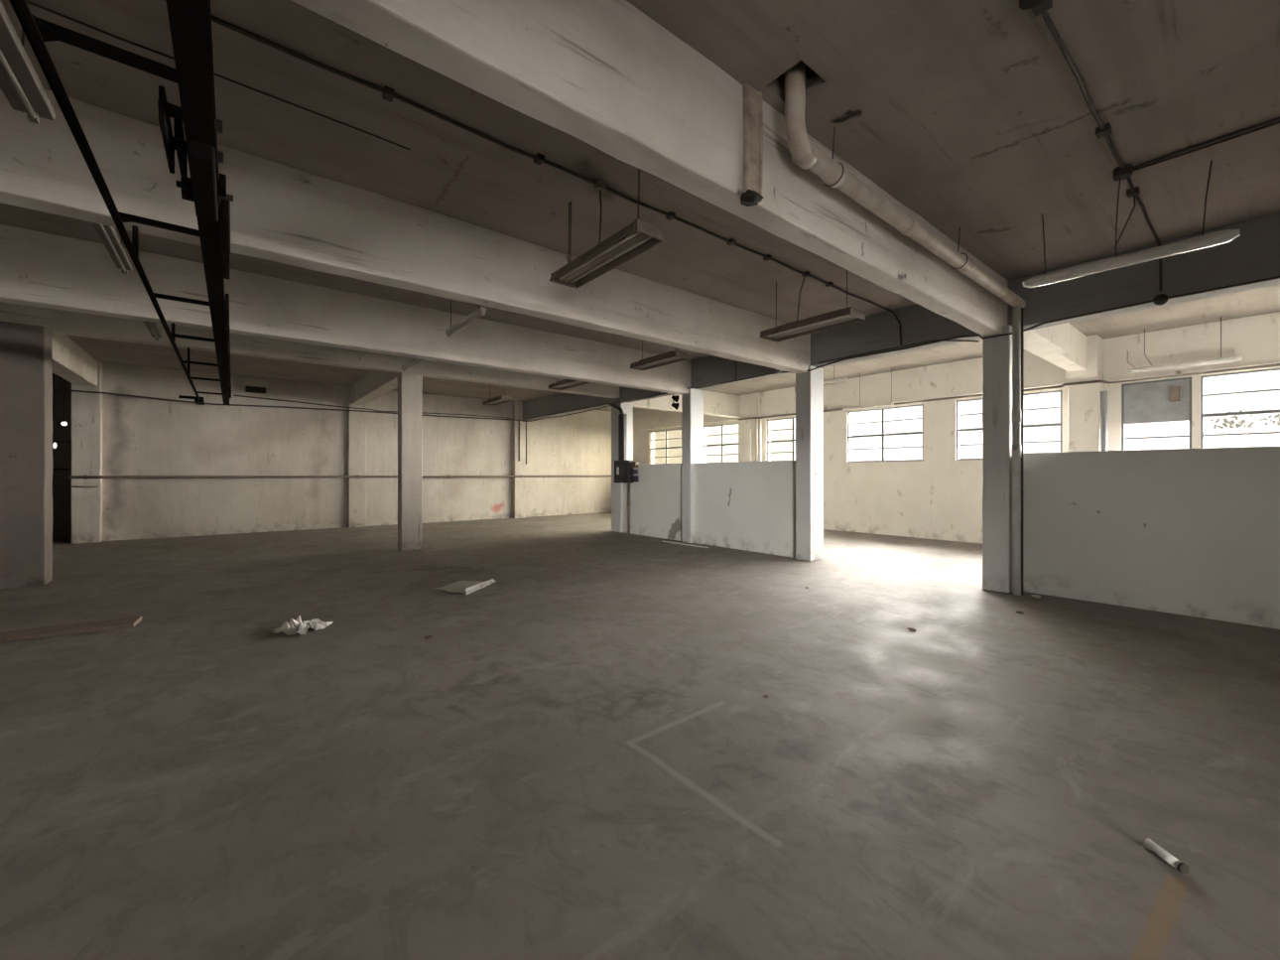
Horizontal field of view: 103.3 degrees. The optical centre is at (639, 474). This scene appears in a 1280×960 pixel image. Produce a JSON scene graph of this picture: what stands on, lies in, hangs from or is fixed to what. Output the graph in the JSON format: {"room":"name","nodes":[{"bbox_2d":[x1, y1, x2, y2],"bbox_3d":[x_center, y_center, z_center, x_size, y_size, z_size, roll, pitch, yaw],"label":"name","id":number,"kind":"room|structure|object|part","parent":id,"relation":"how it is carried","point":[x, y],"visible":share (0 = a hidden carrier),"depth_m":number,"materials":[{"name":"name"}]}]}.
{"room":"empty warehouse","nodes":[
{"label":"empty warehouse","id":0,"kind":"room"},
{"bbox_2d":[52,372,71,542],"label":"door","id":1,"kind":"structure","parent":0,"point":[62,454],"depth_m":12.15,"materials":[{"name":"paint"}]},
{"bbox_2d":[52,440,70,448],"bbox_3d":[-13.065,-0.664,11.437,0.270,0.172,0.040,0,0,-39],"label":"light","id":2,"kind":"object","parent":1,"relation":"attached to","point":[54,444],"visible":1,"depth_m":11.37,"materials":[{"name":"white"}]},
{"bbox_2d":[102,362,611,540],"bbox_3d":[-6.628,-0.525,16.645,16.170,4.158,0.258,0,0,-39],"label":"wall","id":3,"kind":"structure","parent":0,"point":[141,436],"depth_m":14.18,"materials":[{"name":"paint"}]},
{"bbox_2d":[71,360,102,543],"bbox_3d":[-12.612,-0.525,11.545,0.458,4.150,0.247,0,0,-39],"label":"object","id":4,"kind":"structure","parent":3,"relation":"attached to","point":[86,408],"depth_m":11.47,"materials":[{"name":"paint"}]},
{"bbox_2d":[244,378,267,392],"bbox_3d":[-10.230,-2.350,13.473,0.500,0.320,0.180,0,0,-39],"label":"wall box","id":5,"kind":"object","parent":3,"relation":"attached to","point":[251,385],"visible":1,"depth_m":13.41,"materials":[{"name":"metal"}]},
{"bbox_2d":[245,385,265,392],"bbox_3d":[-10.236,-2.260,13.481,0.440,0.140,0.160,0,0,-39],"label":"grille","id":6,"kind":"object","parent":5,"relation":"attached to","point":[258,389],"depth_m":13.43,"materials":[{"name":"grey metal"}]},
{"bbox_2d":[68,474,611,487],"bbox_3d":[-6.605,0.155,16.314,15.850,0.290,0.295,0,0,-39],"label":"wall rail","id":7,"kind":"object","parent":3,"relation":"attached to","point":[85,476],"visible":0.87,"depth_m":13.44,"materials":[{"name":"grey metal"}]},
{"bbox_2d":[347,384,366,526],"bbox_3d":[-8.390,-0.525,14.991,0.457,4.150,0.167,0,0,-39],"label":"trim","id":8,"kind":"structure","parent":3,"relation":"attached to","point":[356,421],"depth_m":14.92,"materials":[{"name":"paint"}]},
{"bbox_2d":[233,394,511,418],"bbox_3d":[-7.587,-2.000,15.579,7.701,0.172,0.162,0,0,-39],"label":"cable","id":9,"kind":"object","parent":3,"relation":"attached to","point":[233,395],"visible":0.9,"depth_m":14.78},
{"bbox_2d":[512,400,525,517],"bbox_3d":[-4.351,-0.525,18.187,0.436,4.150,0.247,0,0,-39],"label":"concrete column","id":10,"kind":"structure","parent":3,"relation":"attached to","point":[518,467],"depth_m":18.07,"materials":[{"name":"paint"}]},
{"bbox_2d":[518,420,519,461],"bbox_3d":[-4.300,-1.200,18.035,0.041,1.460,0.041,0,0,-16],"label":"conduit","id":11,"kind":"object","parent":3,"relation":"attached to","point":[519,421],"visible":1,"depth_m":18.02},
{"bbox_2d":[522,405,608,421],"bbox_3d":[-2.527,-1.865,15.997,0.057,0.098,5.302,0,0,-38],"label":"cable","id":12,"kind":"object","parent":3,"relation":"attached to","point":[605,406],"visible":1,"depth_m":15.68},
{"bbox_2d":[0,512,1279,959],"bbox_3d":[-1.383,1.650,6.587,20.700,0.200,28.600,0,0,-39],"label":"floor","id":13,"kind":"structure","parent":0,"point":[584,755],"depth_m":2.72,"materials":[{"name":"concrete"}]},
{"bbox_2d":[0,320,52,589],"bbox_3d":[-8.725,-0.260,6.997,0.738,3.620,0.408,0,0,-39],"label":"concrete column","id":14,"kind":"structure","parent":13,"relation":"on","point":[26,350],"depth_m":6.96,"materials":[{"name":"paint"}]},
{"bbox_2d":[0,616,141,641],"bbox_3d":[-5.987,1.525,4.765,1.830,0.044,0.302,0,0,-33],"label":"wooden plank","id":15,"kind":"object","parent":13,"relation":"on","point":[81,627],"visible":1,"depth_m":4.94,"materials":[{"name":"grey wood"}]},
{"bbox_2d":[271,615,333,635],"bbox_3d":[-3.373,1.493,5.084,0.382,0.110,0.425,0,0,23],"label":"crumpled paper","id":16,"kind":"object","parent":13,"relation":"on","point":[295,626],"visible":1,"depth_m":5.01,"materials":[{"name":"white paper"}]},
{"bbox_2d":[397,372,422,550],"bbox_3d":[-4.738,-0.260,10.433,0.418,3.620,0.308,0,0,-39],"label":"concrete column","id":17,"kind":"structure","parent":13,"relation":"on","point":[410,385],"depth_m":10.32,"materials":[{"name":"beige paint"}]},
{"bbox_2d":[436,578,496,594],"bbox_3d":[-2.428,1.518,6.936,0.583,0.056,0.770,0,0,13],"label":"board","id":18,"kind":"object","parent":13,"relation":"on","point":[464,586],"visible":1,"depth_m":6.88,"materials":[{"name":"beige wood"}]},
{"bbox_2d":[611,401,633,531],"bbox_3d":[-0.495,-0.200,13.845,0.427,3.500,0.447,0,0,-39],"label":"concrete column","id":19,"kind":"structure","parent":13,"relation":"on","point":[616,487],"depth_m":13.72,"materials":[{"name":"paint"}]},
{"bbox_2d":[614,460,639,483],"bbox_3d":[-0.388,-0.075,13.225,0.230,0.590,0.860,0,0,-39],"label":"switch box","id":20,"kind":"object","parent":19,"relation":"attached to","point":[624,471],"visible":1,"depth_m":13.11,"materials":[{"name":"metal"}]},
{"bbox_2d":[608,402,627,460],"bbox_3d":[-0.619,-1.165,13.560,0.130,1.589,0.711,0,0,-39],"label":"trunking","id":21,"kind":"object","parent":20,"relation":"attached to","point":[622,418],"visible":0.99,"depth_m":13.34,"materials":[{"name":"metal"}]},
{"bbox_3d":[-0.525,-0.075,13.288,0.025,0.490,0.470,0,0,-39],"label":"door","id":22,"kind":"part","parent":20,"relation":"part of","materials":[{"name":"metal"}]},
{"bbox_2d":[627,483,631,533],"bbox_3d":[-0.290,0.885,13.240,0.091,1.330,0.096,0,0,-39],"label":"conduit","id":23,"kind":"object","parent":13,"relation":"on","point":[628,501],"visible":0.83,"depth_m":13.21,"materials":[{"name":"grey metal"}]},
{"bbox_2d":[662,540,708,547],"bbox_3d":[0.980,1.539,11.181,0.040,0.018,1.360,0,0,-41],"label":"strip","id":24,"kind":"object","parent":13,"relation":"on","point":[663,541],"visible":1,"depth_m":11.11,"materials":[{"name":"paper"}]},
{"bbox_2d":[681,387,703,542],"bbox_3d":[1.211,-0.200,11.644,0.427,3.500,0.297,0,0,-39],"label":"concrete column","id":25,"kind":"structure","parent":13,"relation":"on","point":[692,402],"depth_m":11.51,"materials":[{"name":"paint"}]},
{"bbox_2d":[755,391,761,461],"bbox_3d":[3.755,-0.525,16.044,0.067,4.150,0.210,0,0,-39],"label":"riser pipe","id":26,"kind":"object","parent":13,"relation":"on","point":[756,420],"visible":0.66,"depth_m":16.07,"materials":[{"name":"metal"}]},
{"bbox_2d":[795,365,823,560],"bbox_3d":[3.110,-0.200,9.282,0.426,3.500,0.317,0,0,-39],"label":"concrete column","id":27,"kind":"structure","parent":13,"relation":"on","point":[809,385],"depth_m":9.14,"materials":[{"name":"paint"}]},
{"bbox_2d":[982,325,1012,592],"bbox_3d":[4.879,-0.200,6.842,0.427,3.500,0.317,0,0,-39],"label":"concrete column","id":28,"kind":"structure","parent":13,"relation":"on","point":[996,351],"depth_m":6.70,"materials":[{"name":"paint"}]},
{"bbox_2d":[1011,306,1023,595],"bbox_3d":[4.865,-0.300,6.528,0.148,3.700,0.109,0,0,-39],"label":"downpipe","id":29,"kind":"object","parent":28,"relation":"attached to","point":[1017,412],"visible":1,"depth_m":6.49,"materials":[{"name":"grey metal"}]},
{"bbox_2d":[1100,390,1107,450],"bbox_3d":[8.626,0.000,9.412,0.100,3.100,0.100,0,0,-39],"label":"pipe","id":30,"kind":"object","parent":13,"relation":"on","point":[1103,394],"visible":0.34,"depth_m":9.38,"materials":[{"name":"grey metal"}]},
{"bbox_2d":[1143,838,1189,874],"bbox_3d":[2.110,1.529,2.030,0.042,0.042,0.136,0,0,-4],"label":"tube","id":31,"kind":"object","parent":13,"relation":"on","point":[1149,843],"visible":1,"depth_m":2.02,"materials":[{"name":"white paper"}]},
{"bbox_2d":[0,0,1279,411],"bbox_3d":[-1.383,-2.925,6.587,20.700,0.650,28.600,0,0,-39],"label":"ceiling","id":32,"kind":"structure","parent":0,"point":[970,115],"depth_m":3.88,"materials":[{"name":"concrete"}]},
{"bbox_2d":[0,0,55,124],"bbox_3d":[-2.754,-2.231,2.116,0.150,0.738,1.450,0,0,-39],"label":"light","id":33,"kind":"object","parent":32,"relation":"hanging from","point":[20,83],"visible":0.96,"depth_m":2.43,"materials":[{"name":"metal"}]},
{"bbox_2d":[61,378,67,425],"bbox_3d":[-13.038,-1.853,11.459,0.090,1.495,0.090,0,0,-39],"label":"lamp","id":34,"kind":"object","parent":32,"relation":"hanging from","point":[64,423],"visible":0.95,"depth_m":11.46,"materials":[{"name":"white"}]},
{"bbox_3d":[-13.038,-1.895,11.459,0.010,1.410,0.012,0,0,-39],"label":"cord","id":35,"kind":"part","parent":34,"relation":"part of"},
{"bbox_2d":[52,333,97,386],"bbox_3d":[-10.848,-2.300,9.358,0.350,0.609,5.780,0,0,-39],"label":"concrete beam","id":36,"kind":"structure","parent":32,"relation":"attached to","point":[72,363],"depth_m":10.00,"materials":[{"name":"paint"}]},
{"bbox_2d":[92,222,131,273],"bbox_3d":[-4.462,-2.251,4.272,0.100,0.698,1.350,0,0,-39],"label":"light","id":37,"kind":"object","parent":32,"relation":"hanging from","point":[108,235],"visible":0.52,"depth_m":4.29,"materials":[{"name":"metal"}]},
{"bbox_2d":[142,320,161,340],"bbox_3d":[-6.451,-2.251,6.682,0.100,0.698,1.300,0,0,-39],"label":"light","id":38,"kind":"object","parent":32,"relation":"hanging from","point":[153,327],"visible":0.56,"depth_m":6.78,"materials":[{"name":"metal"}]},
{"bbox_2d":[25,0,409,149],"bbox_3d":[-2.840,-2.592,3.213,2.600,0.015,0.021,0,0,-39],"label":"wire","id":39,"kind":"object","parent":32,"relation":"attached to","point":[28,2],"visible":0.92,"depth_m":3.29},
{"bbox_2d":[0,301,619,397],"bbox_3d":[-6.511,-2.335,8.976,15.100,0.539,0.260,0,0,-39],"label":"concrete beam","id":40,"kind":"structure","parent":32,"relation":"attached to","point":[60,321],"depth_m":8.93,"materials":[{"name":"paint"}]},
{"bbox_2d":[9,0,229,404],"bbox_3d":[-4.449,-1.815,4.763,0.835,0.530,17.000,0,0,-39],"label":"overhead track","id":41,"kind":"object","parent":40,"relation":"hanging from","point":[190,21],"visible":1,"depth_m":2.19,"materials":[{"name":"black metal"}]},
{"bbox_3d":[-9.678,-1.660,10.920,0.400,0.060,0.050,0,0,-39],"label":"bracket arm","id":42,"kind":"part","parent":41,"relation":"part of","materials":[{"name":"black metal"}]},
{"bbox_2d":[157,85,233,279],"bbox_3d":[-2.686,-1.610,3.133,0.260,0.200,2.150,0,0,-39],"label":"trolley","id":43,"kind":"object","parent":41,"relation":"attached to","point":[200,188],"visible":0.99,"depth_m":2.59,"materials":[{"name":"black metal"}]},
{"bbox_3d":[-2.259,-1.630,2.418,0.020,0.160,0.500,0,0,-39],"label":"plate","id":44,"kind":"part","parent":43,"relation":"part of","materials":[{"name":"black metal"}]},
{"bbox_3d":[-2.288,-1.630,2.523,0.025,0.120,0.400,0,0,-39],"label":"plate","id":45,"kind":"part","parent":43,"relation":"part of","materials":[{"name":"black metal"}]},
{"bbox_3d":[-4.167,-1.660,4.990,0.110,0.140,17.000,0,0,-39],"label":"rail","id":46,"kind":"part","parent":41,"relation":"part of","materials":[{"name":"black metal"}]},
{"bbox_2d":[225,293,229,329],"bbox_3d":[-4.108,-1.576,5.037,0.030,0.228,0.800,0,0,-39],"label":"carrier","id":47,"kind":"object","parent":41,"relation":"hanging from","point":[226,295],"visible":1,"depth_m":4.75,"materials":[{"name":"black metal"}]},
{"bbox_2d":[226,325,230,348],"bbox_3d":[-4.797,-1.576,5.895,0.030,0.228,0.600,0,0,-39],"label":"carrier","id":48,"kind":"object","parent":41,"relation":"hanging from","point":[227,330],"visible":0.87,"depth_m":5.72,"materials":[{"name":"black metal"}]},
{"bbox_2d":[227,348,230,367],"bbox_3d":[-5.549,-1.576,6.830,0.030,0.228,1.000,0,0,-39],"label":"carrier","id":49,"kind":"object","parent":41,"relation":"hanging from","point":[228,349],"visible":0.8,"depth_m":6.64,"materials":[{"name":"black metal"}]},
{"bbox_2d":[228,367,231,383],"bbox_3d":[-6.615,-1.576,8.155,0.030,0.228,1.000,0,0,-39],"label":"carrier","id":50,"kind":"object","parent":41,"relation":"hanging from","point":[229,369],"visible":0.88,"depth_m":8.07,"materials":[{"name":"black metal"}]},
{"bbox_2d":[0,223,690,393],"bbox_3d":[-4.794,-2.215,6.840,15.100,0.779,0.240,0,0,-39],"label":"concrete beam","id":51,"kind":"structure","parent":32,"relation":"attached to","point":[41,269],"depth_m":6.83,"materials":[{"name":"paint"}]},
{"bbox_2d":[350,370,398,404],"bbox_3d":[-6.608,-2.325,12.767,0.349,0.559,5.780,0,0,-39],"label":"concrete beam","id":52,"kind":"structure","parent":32,"relation":"attached to","point":[374,384],"depth_m":12.74,"materials":[{"name":"paint"}]},
{"bbox_2d":[0,88,810,373],"bbox_3d":[-2.883,-2.220,4.463,15.100,0.769,0.240,0,0,-39],"label":"concrete beam","id":53,"kind":"structure","parent":32,"relation":"attached to","point":[280,212],"depth_m":4.54,"materials":[{"name":"paint"}]},
{"bbox_2d":[525,275,1279,418],"bbox_3d":[2.252,-1.895,9.895,0.255,0.176,20.600,0,0,-39],"label":"cable","id":54,"kind":"object","parent":53,"relation":"attached to","point":[1277,277],"visible":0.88,"depth_m":6.58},
{"bbox_2d":[401,358,422,371],"bbox_3d":[-3.879,-2.231,8.654,0.070,0.738,1.250,0,0,-39],"label":"light","id":55,"kind":"object","parent":32,"relation":"hanging from","point":[413,361],"visible":0.53,"depth_m":8.70,"materials":[{"name":"metal"}]},
{"bbox_2d":[445,299,486,337],"bbox_3d":[-2.218,-2.231,6.397,0.070,0.738,1.250,0,0,-39],"label":"light","id":56,"kind":"object","parent":32,"relation":"hanging from","point":[481,311],"visible":0.97,"depth_m":6.32,"materials":[{"name":"metal"}]},
{"bbox_2d":[482,384,512,405],"bbox_3d":[-3.726,-2.235,13.172,0.324,0.730,1.224,0,0,-39],"label":"fluorescent fixture","id":57,"kind":"object","parent":32,"relation":"hanging from","point":[497,400],"visible":0.98,"depth_m":13.07,"materials":[{"name":"metal"}]},
{"bbox_3d":[-3.350,-1.916,12.704,0.270,0.084,0.024,0,0,-39],"label":"plate","id":58,"kind":"part","parent":57,"relation":"part of","materials":[{"name":"metal"}]},
{"bbox_2d":[164,0,901,345],"bbox_3d":[-0.361,-2.275,4.520,11.100,0.651,0.205,0,0,-38],"label":"conduit","id":59,"kind":"object","parent":32,"relation":"attached to","point":[388,93],"visible":0.98,"depth_m":4.03,"materials":[{"name":"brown metal"}]},
{"bbox_2d":[547,378,590,389],"bbox_3d":[-1.486,-2.225,10.546,0.324,0.750,1.224,0,0,-39],"label":"fluorescent fixture","id":60,"kind":"object","parent":32,"relation":"hanging from","point":[567,383],"visible":0.66,"depth_m":10.59,"materials":[{"name":"metal"}]},
{"bbox_2d":[549,168,663,288],"bbox_3d":[-0.339,-2.220,4.411,0.304,0.760,1.324,0,0,-39],"label":"fluorescent fixture","id":61,"kind":"object","parent":32,"relation":"hanging from","point":[639,236],"visible":0.99,"depth_m":4.31,"materials":[{"name":"metal"}]},
{"bbox_3d":[-0.746,-1.886,4.918,0.252,0.084,0.024,0,0,-39],"label":"plate","id":62,"kind":"part","parent":61,"relation":"part of","materials":[{"name":"metal"}]},
{"bbox_3d":[0.069,-1.886,3.905,0.252,0.084,0.024,0,0,-39],"label":"plate","id":63,"kind":"part","parent":61,"relation":"part of","materials":[{"name":"metal"}]},
{"bbox_2d":[291,0,1007,336],"bbox_3d":[-1.013,-2.225,2.137,15.100,0.760,0.210,0,0,-39],"label":"concrete beam","id":64,"kind":"structure","parent":32,"relation":"attached to","point":[605,74],"depth_m":2.89,"materials":[{"name":"paint"}]},
{"bbox_2d":[740,81,763,206],"bbox_3d":[0.758,-2.208,3.419,0.198,0.786,0.128,0,0,-39],"label":"pipe remnant","id":65,"kind":"object","parent":64,"relation":"attached to","point":[752,182],"visible":1,"depth_m":3.39,"materials":[{"name":"grey metal"}]},
{"bbox_2d":[630,339,687,370],"bbox_3d":[0.295,-2.225,8.475,0.304,0.750,1.174,0,0,-39],"label":"fluorescent fixture","id":66,"kind":"object","parent":32,"relation":"hanging from","point":[672,356],"visible":0.94,"depth_m":8.40,"materials":[{"name":"metal"}]},
{"bbox_3d":[0.655,-1.896,8.027,0.252,0.084,0.024,0,0,-39],"label":"plate","id":67,"kind":"part","parent":66,"relation":"part of","materials":[{"name":"metal"}]},
{"bbox_2d":[671,394,679,409],"bbox_3d":[0.965,-2.166,13.543,0.206,0.867,0.188,0,0,-39],"label":"lamp","id":68,"kind":"object","parent":32,"relation":"hanging from","point":[676,398],"visible":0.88,"depth_m":13.51,"materials":[{"name":"black metal"}]},
{"bbox_3d":[0.965,-1.830,13.543,0.206,0.195,0.188,0,0,-39],"label":"lamp shade","id":69,"kind":"part","parent":68,"relation":"part of","materials":[{"name":"black metal"}]},
{"bbox_3d":[0.965,-2.030,13.543,0.206,0.195,0.188,0,0,-39],"label":"lamp shade","id":70,"kind":"part","parent":68,"relation":"part of","materials":[{"name":"black metal"}]},
{"bbox_2d":[630,389,740,417],"bbox_3d":[1.440,-2.240,15.285,4.600,0.729,0.270,0,0,-39],"label":"concrete beam","id":71,"kind":"structure","parent":32,"relation":"attached to","point":[720,404],"depth_m":15.73,"materials":[{"name":"paint"}]},
{"bbox_2d":[760,269,865,341],"bbox_3d":[2.149,-2.220,6.424,0.384,0.760,1.284,0,0,-39],"label":"fluorescent fixture","id":72,"kind":"object","parent":32,"relation":"hanging from","point":[847,316],"visible":0.98,"depth_m":6.34,"materials":[{"name":"metal"}]},
{"bbox_3d":[1.754,-1.886,6.915,0.324,0.084,0.024,0,0,-39],"label":"plate","id":73,"kind":"part","parent":72,"relation":"part of","materials":[{"name":"metal"}]},
{"bbox_3d":[2.543,-1.886,5.933,0.324,0.084,0.024,0,0,-39],"label":"plate","id":74,"kind":"part","parent":72,"relation":"part of","materials":[{"name":"metal"}]},
{"bbox_2d":[823,365,847,384],"bbox_3d":[4.079,-2.296,11.364,0.070,0.608,1.200,0,0,-39],"label":"light","id":75,"kind":"object","parent":32,"relation":"hanging from","point":[844,379],"visible":0.51,"depth_m":11.10,"materials":[{"name":"metal"}]},
{"bbox_2d":[842,367,894,411],"bbox_3d":[5.724,-2.121,12.750,0.070,0.958,1.300,0,0,-39],"label":"light","id":76,"kind":"object","parent":32,"relation":"hanging from","point":[885,404],"visible":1,"depth_m":12.67,"materials":[{"name":"metal"}]},
{"bbox_2d":[522,212,1279,420],"bbox_3d":[3.610,-2.275,8.677,0.310,0.660,25.000,0,0,-39],"label":"concrete beam","id":77,"kind":"structure","parent":32,"relation":"attached to","point":[1253,253],"depth_m":6.34,"materials":[{"name":"paint"}]},
{"bbox_2d":[52,387,528,420],"bbox_3d":[-9.009,-1.865,14.236,12.801,0.210,0.080,0,0,-39],"label":"cable","id":78,"kind":"object","parent":77,"relation":"attached to","point":[53,388],"visible":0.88,"depth_m":13.38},
{"bbox_2d":[525,421,526,464],"bbox_3d":[-4.137,-1.160,18.423,0.041,1.580,0.041,0,0,-16],"label":"conduit","id":79,"kind":"object","parent":77,"relation":"hanging from","point":[526,422],"visible":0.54,"depth_m":18.40,"materials":[{"name":"grey metal"}]},
{"bbox_2d":[818,339,979,363],"bbox_3d":[3.929,-1.895,7.950,0.135,0.188,2.531,0,0,-35],"label":"cable","id":80,"kind":"object","parent":77,"relation":"attached to","point":[932,339],"visible":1,"depth_m":7.76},
{"bbox_2d":[1152,293,1168,305],"bbox_3d":[5.817,-1.950,5.652,0.050,0.117,0.120,0,0,-39],"label":"junction box","id":81,"kind":"object","parent":77,"relation":"attached to","point":[1160,296],"visible":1,"depth_m":5.64,"materials":[{"name":"black metal"}]},
{"bbox_2d":[784,60,1025,307],"bbox_3d":[2.979,-2.503,4.992,5.190,0.695,0.219,0,0,-39],"label":"drain pipe","id":82,"kind":"object","parent":32,"relation":"hanging from","point":[805,155],"visible":0.99,"depth_m":3.92,"materials":[{"name":"plastic"}]},
{"bbox_2d":[1024,322,1103,379],"bbox_3d":[6.981,-2.227,8.475,4.702,0.754,0.463,0,0,-39],"label":"concrete beam","id":83,"kind":"structure","parent":32,"relation":"attached to","point":[1064,345],"depth_m":8.85,"materials":[{"name":"paint"}]},
{"bbox_2d":[1024,159,1236,285],"bbox_3d":[4.230,-2.248,4.511,0.536,0.706,1.430,0,0,-39],"label":"light","id":84,"kind":"object","parent":32,"relation":"hanging from","point":[1222,235],"visible":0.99,"depth_m":4.49,"materials":[{"name":"metal"}]},
{"bbox_2d":[1024,229,1236,285],"bbox_3d":[4.383,-1.953,4.634,0.116,0.081,1.390,0,0,-39],"label":"fluorescent light fixture","id":85,"kind":"object","parent":84,"relation":"on","point":[1222,235],"depth_m":4.52,"materials":[{"name":"metal"}]},
{"bbox_2d":[1019,0,1279,291],"bbox_3d":[4.682,-2.303,2.394,5.898,0.595,3.865,0,0,-39],"label":"conduit","id":86,"kind":"object","parent":32,"relation":"attached to","point":[1038,7],"visible":1,"depth_m":3.84,"materials":[{"name":"grey metal"}]},
{"bbox_2d":[1127,316,1240,372],"bbox_3d":[9.301,-2.217,8.700,0.144,0.765,1.345,0,0,-39],"label":"light","id":87,"kind":"object","parent":32,"relation":"hanging from","point":[1233,357],"visible":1,"depth_m":8.63,"materials":[{"name":"metal"}]},
{"bbox_2d":[1129,355,1240,372],"bbox_3d":[9.302,-1.893,8.698,0.116,0.081,1.300,0,0,-39],"label":"fluorescent light fixture","id":88,"kind":"object","parent":87,"relation":"on","point":[1225,358],"depth_m":8.63,"materials":[{"name":"metal"}]},
{"bbox_2d":[622,460,795,557],"bbox_3d":[1.264,0.645,11.538,0.138,1.817,5.600,0,0,-39],"label":"wall","id":89,"kind":"structure","parent":0,"point":[741,505],"depth_m":10.74,"materials":[{"name":"paint"}]},
{"bbox_2d":[633,366,1279,543],"bbox_3d":[7.409,-0.525,11.891,0.250,4.150,25.250,0,0,-39],"label":"wall","id":90,"kind":"structure","parent":0,"point":[939,496],"depth_m":12.45,"materials":[{"name":"paint"}]},
{"bbox_2d":[650,428,681,463],"bbox_3d":[1.059,-1.025,19.701,0.060,1.390,1.940,0,0,-39],"label":"window","id":91,"kind":"structure","parent":90,"relation":"in","point":[666,431],"depth_m":19.71,"materials":[{"name":"paint"}]},
{"bbox_2d":[703,422,738,462],"bbox_3d":[2.866,-1.025,17.453,0.060,1.390,1.890,0,0,-39],"label":"window","id":92,"kind":"structure","parent":90,"relation":"in","point":[722,434],"depth_m":17.47,"materials":[{"name":"paint"}]},
{"bbox_2d":[738,416,755,461],"bbox_3d":[3.469,-0.150,16.385,0.307,3.400,0.497,0,0,-39],"label":"concrete column","id":93,"kind":"structure","parent":90,"relation":"attached to","point":[746,428],"depth_m":16.24,"materials":[{"name":"paint"}]},
{"bbox_2d":[767,416,795,460],"bbox_3d":[4.649,-1.025,15.235,0.060,1.390,1.960,0,0,-39],"label":"window","id":94,"kind":"structure","parent":90,"relation":"in","point":[793,418],"depth_m":15.54,"materials":[{"name":"paint"}]},
{"bbox_2d":[633,350,1067,431],"bbox_3d":[4.069,-2.205,15.750,0.166,0.796,14.550,0,0,-39],"label":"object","id":95,"kind":"structure","parent":90,"relation":"attached to","point":[961,377],"depth_m":12.82,"materials":[{"name":"paint"}]},
{"bbox_2d":[847,403,923,462],"bbox_3d":[6.338,-1.025,13.135,0.060,1.390,1.970,0,0,-39],"label":"window","id":96,"kind":"structure","parent":90,"relation":"in","point":[883,421],"depth_m":13.13,"materials":[{"name":"paint"}]},
{"bbox_2d":[738,363,1279,419],"bbox_3d":[7.898,-1.762,10.713,0.464,0.116,14.800,0,0,-39],"label":"pipe","id":97,"kind":"object","parent":90,"relation":"attached to","point":[1179,373],"visible":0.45,"depth_m":9.51,"materials":[{"name":"metal"}]},
{"bbox_2d":[956,389,1062,460],"bbox_3d":[8.008,-1.025,11.058,0.060,1.390,1.940,0,0,-39],"label":"window","id":98,"kind":"structure","parent":90,"relation":"in","point":[959,430],"depth_m":10.77,"materials":[{"name":"paint"}]},
{"bbox_2d":[1067,375,1104,451],"bbox_3d":[8.664,-0.160,9.828,0.427,3.420,0.467,0,0,-39],"label":"column","id":99,"kind":"structure","parent":90,"relation":"attached to","point":[1084,399],"depth_m":9.68,"materials":[{"name":"paint"}]},
{"bbox_2d":[1121,377,1191,450],"bbox_3d":[9.419,-1.025,9.248,0.130,1.390,0.910,0,0,-39],"label":"window","id":100,"kind":"structure","parent":90,"relation":"in","point":[1164,400],"depth_m":9.25,"materials":[{"name":"paint"}]},
{"bbox_3d":[9.446,-1.325,9.270,0.040,0.750,0.870,0,0,-39],"label":"blanking panel","id":101,"kind":"part","parent":100,"relation":"part of","materials":[{"name":"grey paint"}]},
{"bbox_2d":[1103,311,1279,381],"bbox_3d":[12.073,-2.195,5.858,0.080,0.810,10.000,0,0,-39],"label":"concrete beam","id":102,"kind":"structure","parent":90,"relation":"attached to","point":[1256,338],"depth_m":8.80,"materials":[{"name":"paint"}]},
{"bbox_2d":[1200,367,1279,448],"bbox_3d":[10.405,-1.025,8.077,0.060,1.390,1.950,0,0,-39],"label":"window","id":103,"kind":"structure","parent":90,"relation":"in","point":[1203,415],"depth_m":8.55,"materials":[{"name":"paint"}]},
{"bbox_2d":[1023,446,1279,629],"bbox_3d":[8.219,0.635,2.888,0.138,1.838,10.200,0,0,-39],"label":"wall","id":104,"kind":"structure","parent":0,"point":[1192,532],"depth_m":5.72,"materials":[{"name":"paint"}]},
{"label":"outside","id":105,"kind":"structure","parent":0,"visible":0},
{"bbox_3d":[22.335,1.800,30.790,46.600,0.100,100.000,0,0,-39],"label":"ground","id":106,"kind":"structure","parent":105,"visible":0},
{"bbox_2d":[1209,408,1279,447],"bbox_3d":[12.605,0.199,10.185,0.418,3.103,1.510,0,0,-39],"label":"palm trees","id":107,"kind":"object","parent":106,"relation":"on","point":[1224,420],"visible":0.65,"depth_m":10.41,"materials":[{"name":"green plant"}]}
]}

